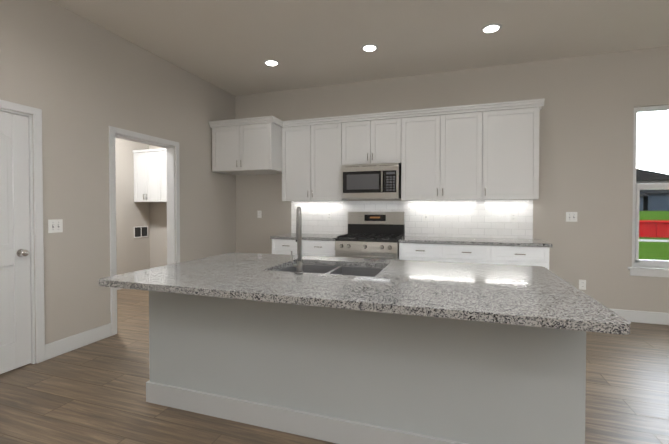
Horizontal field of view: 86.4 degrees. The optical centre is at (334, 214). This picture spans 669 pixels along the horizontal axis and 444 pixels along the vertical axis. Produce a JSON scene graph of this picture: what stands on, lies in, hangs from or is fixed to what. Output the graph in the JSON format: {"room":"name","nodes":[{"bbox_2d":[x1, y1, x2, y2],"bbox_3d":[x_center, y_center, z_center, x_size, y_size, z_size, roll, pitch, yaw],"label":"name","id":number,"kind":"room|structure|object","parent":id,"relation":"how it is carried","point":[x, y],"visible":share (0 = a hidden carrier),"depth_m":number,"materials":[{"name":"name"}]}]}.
{"room":"kitchen","nodes":[
{"label":"kitchen","id":0,"kind":"room"},
{"bbox_2d":[0,0,235,350],"bbox_3d":[-2.932,-0.286,2.044,0.120,3.150,8.000,0,1,18],"label":"wall","id":1,"kind":"structure","parent":0,"point":[83,84],"depth_m":3.49,"materials":[{"name":"paint"}]},
{"bbox_2d":[0,111,31,373],"bbox_3d":[-2.676,0.230,2.631,0.115,2.076,0.776,0,1,18],"label":"door","id":2,"kind":"structure","parent":1,"relation":"in","point":[15,319],"depth_m":2.90,"materials":[{"name":"white wood"}]},
{"bbox_2d":[48,219,62,232],"bbox_3d":[-2.484,0.106,3.177,0.018,0.118,0.118,0,1,18],"label":"light switch","id":3,"kind":"object","parent":1,"relation":"attached to","point":[55,225],"visible":1,"depth_m":3.17,"materials":[{"name":"white plastic"}]},
{"bbox_2d":[45,323,111,359],"bbox_3d":[-2.419,1.200,3.394,0.016,0.135,0.636,0,1,18],"label":"baseboard","id":4,"kind":"structure","parent":1,"relation":"attached to","point":[64,345],"depth_m":3.35,"materials":[{"name":"white wood"}]},
{"bbox_2d":[115,138,149,274],"bbox_3d":[-4.104,-0.321,4.225,0.120,3.150,4.600,0,1,18],"label":"wall","id":5,"kind":"structure","parent":0,"point":[132,253],"depth_m":5.98,"materials":[{"name":"paint"}]},
{"bbox_2d":[134,226,147,237],"bbox_3d":[-3.377,0.308,6.217,0.008,0.200,0.300,0,1,18],"label":"washer outlet box","id":6,"kind":"object","parent":5,"relation":"attached to","point":[140,231],"visible":1,"depth_m":6.20,"materials":[{"name":"white"}]},
{"bbox_2d":[0,289,668,443],"bbox_3d":[-0.170,1.333,1.152,9.540,0.060,8.240,0,1,18],"label":"floor","id":7,"kind":"structure","parent":0,"point":[93,393],"depth_m":2.48,"materials":[{"name":"brown wood"}]},
{"bbox_2d":[270,233,344,256],"bbox_3d":[-0.343,0.771,5.070,0.947,0.940,0.650,0,1,18],"label":"base cabinet","id":8,"kind":"object","parent":7,"relation":"on","point":[313,244],"visible":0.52,"depth_m":4.79,"materials":[{"name":"white wood"}]},
{"bbox_2d":[146,292,585,443],"bbox_3d":[0.106,0.851,2.531,2.582,0.860,1.076,0,1,18],"label":"kitchen island","id":9,"kind":"object","parent":7,"relation":"on","point":[342,350],"depth_m":1.96,"materials":[{"name":"paint"}]},
{"bbox_2d":[99,264,630,334],"bbox_3d":[-0.075,0.409,1.989,2.645,0.039,0.605,0,1,18],"label":"island countertop","id":10,"kind":"structure","parent":9,"relation":"on","point":[525,305],"depth_m":1.77,"materials":[{"name":"grey stone"}]},
{"bbox_2d":[291,206,303,273],"bbox_3d":[-0.235,0.166,2.366,0.114,0.434,0.181,0,1,18],"label":"faucet","id":11,"kind":"object","parent":10,"relation":"on","point":[299,267],"visible":1,"depth_m":2.29,"materials":[{"name":"silver metal"}]},
{"bbox_2d":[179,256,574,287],"bbox_3d":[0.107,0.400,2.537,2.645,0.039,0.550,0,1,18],"label":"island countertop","id":12,"kind":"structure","parent":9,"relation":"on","point":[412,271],"depth_m":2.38,"materials":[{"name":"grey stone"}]},
{"bbox_2d":[275,260,382,275],"bbox_3d":[-0.037,0.524,2.587,0.796,0.234,0.566,0,1,18],"label":"sink","id":13,"kind":"object","parent":12,"relation":"in","point":[343,269],"depth_m":2.81,"materials":[{"name":"silver metal"}]},
{"bbox_2d":[335,212,404,259],"bbox_3d":[0.479,0.609,4.743,0.804,1.275,0.730,0,1,18],"label":"range","id":14,"kind":"object","parent":7,"relation":"on","point":[375,235],"visible":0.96,"depth_m":4.71,"materials":[{"name":"silver metal"}]},
{"bbox_2d":[399,244,449,261],"bbox_3d":[1.163,0.799,4.588,0.583,0.900,0.616,0,1,18],"label":"base cabinet","id":15,"kind":"object","parent":7,"relation":"on","point":[417,252],"depth_m":4.28,"materials":[{"name":"white wood"}]},
{"bbox_2d":[450,244,497,263],"bbox_3d":[1.629,0.801,4.433,0.642,0.900,0.616,0,1,18],"label":"base cabinet","id":16,"kind":"object","parent":7,"relation":"on","point":[462,253],"depth_m":4.11,"materials":[{"name":"white wood"}]},
{"bbox_2d":[398,236,551,247],"bbox_3d":[1.667,0.331,4.402,1.652,0.039,0.636,0,1,18],"label":"countertop","id":17,"kind":"structure","parent":16,"relation":"on","point":[498,242],"depth_m":4.22,"materials":[{"name":"grey stone"}]},
{"bbox_2d":[498,248,548,269],"bbox_3d":[2.126,0.804,4.268,0.651,0.900,0.616,0,1,18],"label":"base cabinet","id":18,"kind":"object","parent":7,"relation":"on","point":[513,251],"depth_m":3.94,"materials":[{"name":"white wood"}]},
{"bbox_2d":[50,0,668,95],"bbox_3d":[-0.170,-1.877,1.102,9.540,0.060,8.240,0,1,18],"label":"ceiling","id":19,"kind":"structure","parent":0,"point":[230,46],"depth_m":3.72,"materials":[{"name":"paint"}]},
{"bbox_2d":[264,60,278,65],"bbox_3d":[-0.790,-1.895,4.469,0.196,0.008,0.196,0,1,18],"label":"recessed light","id":20,"kind":"object","parent":19,"relation":"in","point":[271,62],"visible":1,"depth_m":4.44,"materials":[{"name":"white"}]},
{"bbox_2d":[361,44,377,51],"bbox_3d":[0.400,-1.889,4.053,0.196,0.008,0.196,0,1,18],"label":"recessed light","id":21,"kind":"object","parent":19,"relation":"in","point":[369,47],"visible":1,"depth_m":4.03,"materials":[{"name":"white"}]},
{"bbox_2d":[481,23,501,32],"bbox_3d":[1.592,-1.882,3.615,0.196,0.008,0.196,0,1,18],"label":"recessed light","id":22,"kind":"object","parent":19,"relation":"in","point":[492,28],"visible":1,"depth_m":3.60,"materials":[{"name":"white plastic"}]},
{"bbox_2d":[149,46,668,312],"bbox_3d":[1.110,-0.333,4.979,9.540,3.150,0.120,0,1,18],"label":"wall","id":23,"kind":"structure","parent":0,"point":[586,120],"depth_m":4.35,"materials":[{"name":"paint"}]},
{"bbox_2d":[133,148,166,201],"bbox_3d":[-2.858,-0.644,6.035,1.091,0.880,0.368,0,1,18],"label":"wall cabinet","id":24,"kind":"object","parent":23,"relation":"attached to","point":[150,177],"visible":0.52,"depth_m":5.96,"materials":[{"name":"white wood"}]},
{"bbox_2d":[210,118,280,174],"bbox_3d":[-1.229,-0.958,5.346,0.974,0.670,0.638,0,1,18],"label":"upper cabinet","id":25,"kind":"object","parent":23,"relation":"attached to","point":[238,148],"depth_m":5.04,"materials":[{"name":"white wood"}]},
{"bbox_2d":[257,211,261,217],"bbox_3d":[-1.198,0.001,5.683,0.072,0.118,0.009,0,1,18],"label":"outlet","id":26,"kind":"object","parent":23,"relation":"attached to","point":[259,214],"visible":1,"depth_m":5.68,"materials":[{"name":"white plastic"}]},
{"bbox_2d":[281,118,347,200],"bbox_3d":[-0.254,-0.741,5.186,0.975,1.100,0.333,0,1,18],"label":"upper cabinet","id":27,"kind":"object","parent":23,"relation":"attached to","point":[312,153],"depth_m":5.03,"materials":[{"name":"white wood"}]},
{"bbox_2d":[292,201,343,201],"bbox_3d":[-0.253,-0.185,5.287,0.820,0.011,0.040,0,1,18],"label":"under-cabinet light","id":28,"kind":"object","parent":27,"relation":"attached to","point":[292,201],"depth_m":5.26,"materials":[{"name":"white plastic"}]},
{"bbox_2d":[345,114,400,164],"bbox_3d":[0.535,-0.979,4.920,0.810,0.615,0.333,0,1,18],"label":"upper cabinet","id":29,"kind":"object","parent":23,"relation":"attached to","point":[377,140],"depth_m":4.75,"materials":[{"name":"white wood"}]},
{"bbox_2d":[341,163,400,198],"bbox_3d":[0.516,-0.435,4.870,0.770,0.452,0.457,0,1,18],"label":"microwave","id":30,"kind":"object","parent":29,"relation":"attached to","point":[372,181],"visible":0.98,"depth_m":4.69,"materials":[{"name":"silver metal"}]},
{"bbox_2d":[291,200,532,238],"bbox_3d":[0.909,0.077,4.984,3.320,0.530,0.009,0,1,18],"label":"tile backsplash","id":31,"kind":"structure","parent":23,"relation":"attached to","point":[481,219],"depth_m":4.81,"materials":[{"name":"white tile"}]},
{"bbox_2d":[327,212,330,219],"bbox_3d":[-0.081,0.027,5.303,0.072,0.118,0.009,0,1,18],"label":"outlet","id":32,"kind":"object","parent":31,"relation":"attached to","point":[328,215],"visible":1,"depth_m":5.30,"materials":[{"name":"white plastic"}]},
{"bbox_2d":[423,212,428,220],"bbox_3d":[1.246,0.034,4.857,0.072,0.118,0.018,0,1,18],"label":"light switch","id":33,"kind":"object","parent":31,"relation":"attached to","point":[425,216],"visible":1,"depth_m":4.86,"materials":[{"name":"white plastic"}]},
{"bbox_2d":[510,213,516,221],"bbox_3d":[2.273,0.040,4.521,0.072,0.118,0.009,0,1,18],"label":"outlet","id":34,"kind":"object","parent":31,"relation":"attached to","point":[513,217],"visible":1,"depth_m":4.52,"materials":[{"name":"white plastic"}]},
{"bbox_2d":[401,106,488,200],"bbox_3d":[1.385,-0.732,4.641,1.102,1.100,0.333,0,1,18],"label":"upper cabinet","id":35,"kind":"object","parent":23,"relation":"attached to","point":[487,151],"depth_m":4.47,"materials":[{"name":"white wood"}]},
{"bbox_2d":[408,200,476,201],"bbox_3d":[1.417,-0.176,4.732,0.880,0.011,0.040,0,1,18],"label":"under-cabinet light","id":36,"kind":"object","parent":35,"relation":"attached to","point":[420,201],"depth_m":4.68,"materials":[{"name":"white plastic"}]},
{"bbox_2d":[484,200,529,200],"bbox_3d":[2.167,-0.172,4.483,0.520,0.011,0.040,0,1,18],"label":"under-cabinet light","id":37,"kind":"object","parent":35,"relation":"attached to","point":[484,200],"depth_m":4.46,"materials":[{"name":"white plastic"}]},
{"bbox_2d":[489,102,540,199],"bbox_3d":[2.113,-0.728,4.400,0.676,1.100,0.333,0,1,18],"label":"upper cabinet","id":38,"kind":"object","parent":23,"relation":"attached to","point":[513,130],"depth_m":4.22,"materials":[{"name":"white wood"}]},
{"bbox_2d":[566,212,576,221],"bbox_3d":[2.882,0.033,4.323,0.118,0.118,0.018,0,1,18],"label":"light switch","id":39,"kind":"object","parent":23,"relation":"attached to","point":[571,216],"visible":1,"depth_m":4.33,"materials":[{"name":"white plastic"}]},
{"bbox_2d":[579,280,585,289],"bbox_3d":[2.997,0.853,4.303,0.072,0.118,0.009,0,1,18],"label":"electrical outlet","id":40,"kind":"object","parent":23,"relation":"attached to","point":[582,284],"visible":1,"depth_m":4.30,"materials":[{"name":"white plastic"}]},
{"bbox_2d":[611,309,668,324],"bbox_3d":[4.029,1.191,3.962,3.105,0.135,0.016,0,1,18],"label":"baseboard","id":41,"kind":"structure","parent":23,"relation":"attached to","point":[630,315],"depth_m":4.10,"materials":[{"name":"white wood"}]},
{"bbox_2d":[628,267,668,276],"bbox_3d":[3.930,0.668,4.000,1.060,0.100,0.080,0,1,18],"label":"window sill","id":42,"kind":"structure","parent":23,"relation":"attached to","point":[650,271],"depth_m":4.08,"materials":[{"name":"white wood"}]},
{"bbox_2d":[632,105,668,267],"bbox_3d":[3.949,-0.313,4.041,0.980,1.860,0.062,0,1,18],"label":"window","id":43,"kind":"structure","parent":23,"relation":"in","point":[636,260],"depth_m":4.15,"materials":[{"name":"white"}]},
{"label":"outside","id":44,"kind":"structure","parent":0,"visible":0},
{"bbox_2d":[639,211,668,259],"bbox_3d":[61.590,0.355,69.222,240.000,2.150,159.850,0,1,18],"label":"ground","id":45,"kind":"structure","parent":44,"point":[657,246],"depth_m":16.06,"materials":[{"name":"green plant"}]},
{"bbox_2d":[636,181,668,210],"bbox_3d":[52.247,-2.751,60.078,25.000,4.650,14.000,0,1,18],"label":"house","id":46,"kind":"structure","parent":45,"relation":"on","point":[651,205],"depth_m":55.11,"materials":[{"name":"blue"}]},
{"bbox_2d":[636,168,668,181],"bbox_3d":[64.286,-6.269,85.004,25.101,10.900,18.000,0,1,18],"label":"roof","id":47,"kind":"structure","parent":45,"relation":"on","point":[658,177],"depth_m":74.91,"materials":[{"name":"black"}]},
{"bbox_2d":[639,220,668,237],"bbox_3d":[21.298,0.854,20.095,13.700,0.900,2.500,0,1,18],"label":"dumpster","id":48,"kind":"object","parent":45,"relation":"on","point":[649,227],"depth_m":20.00,"materials":[{"name":"red metal"}]}
]}

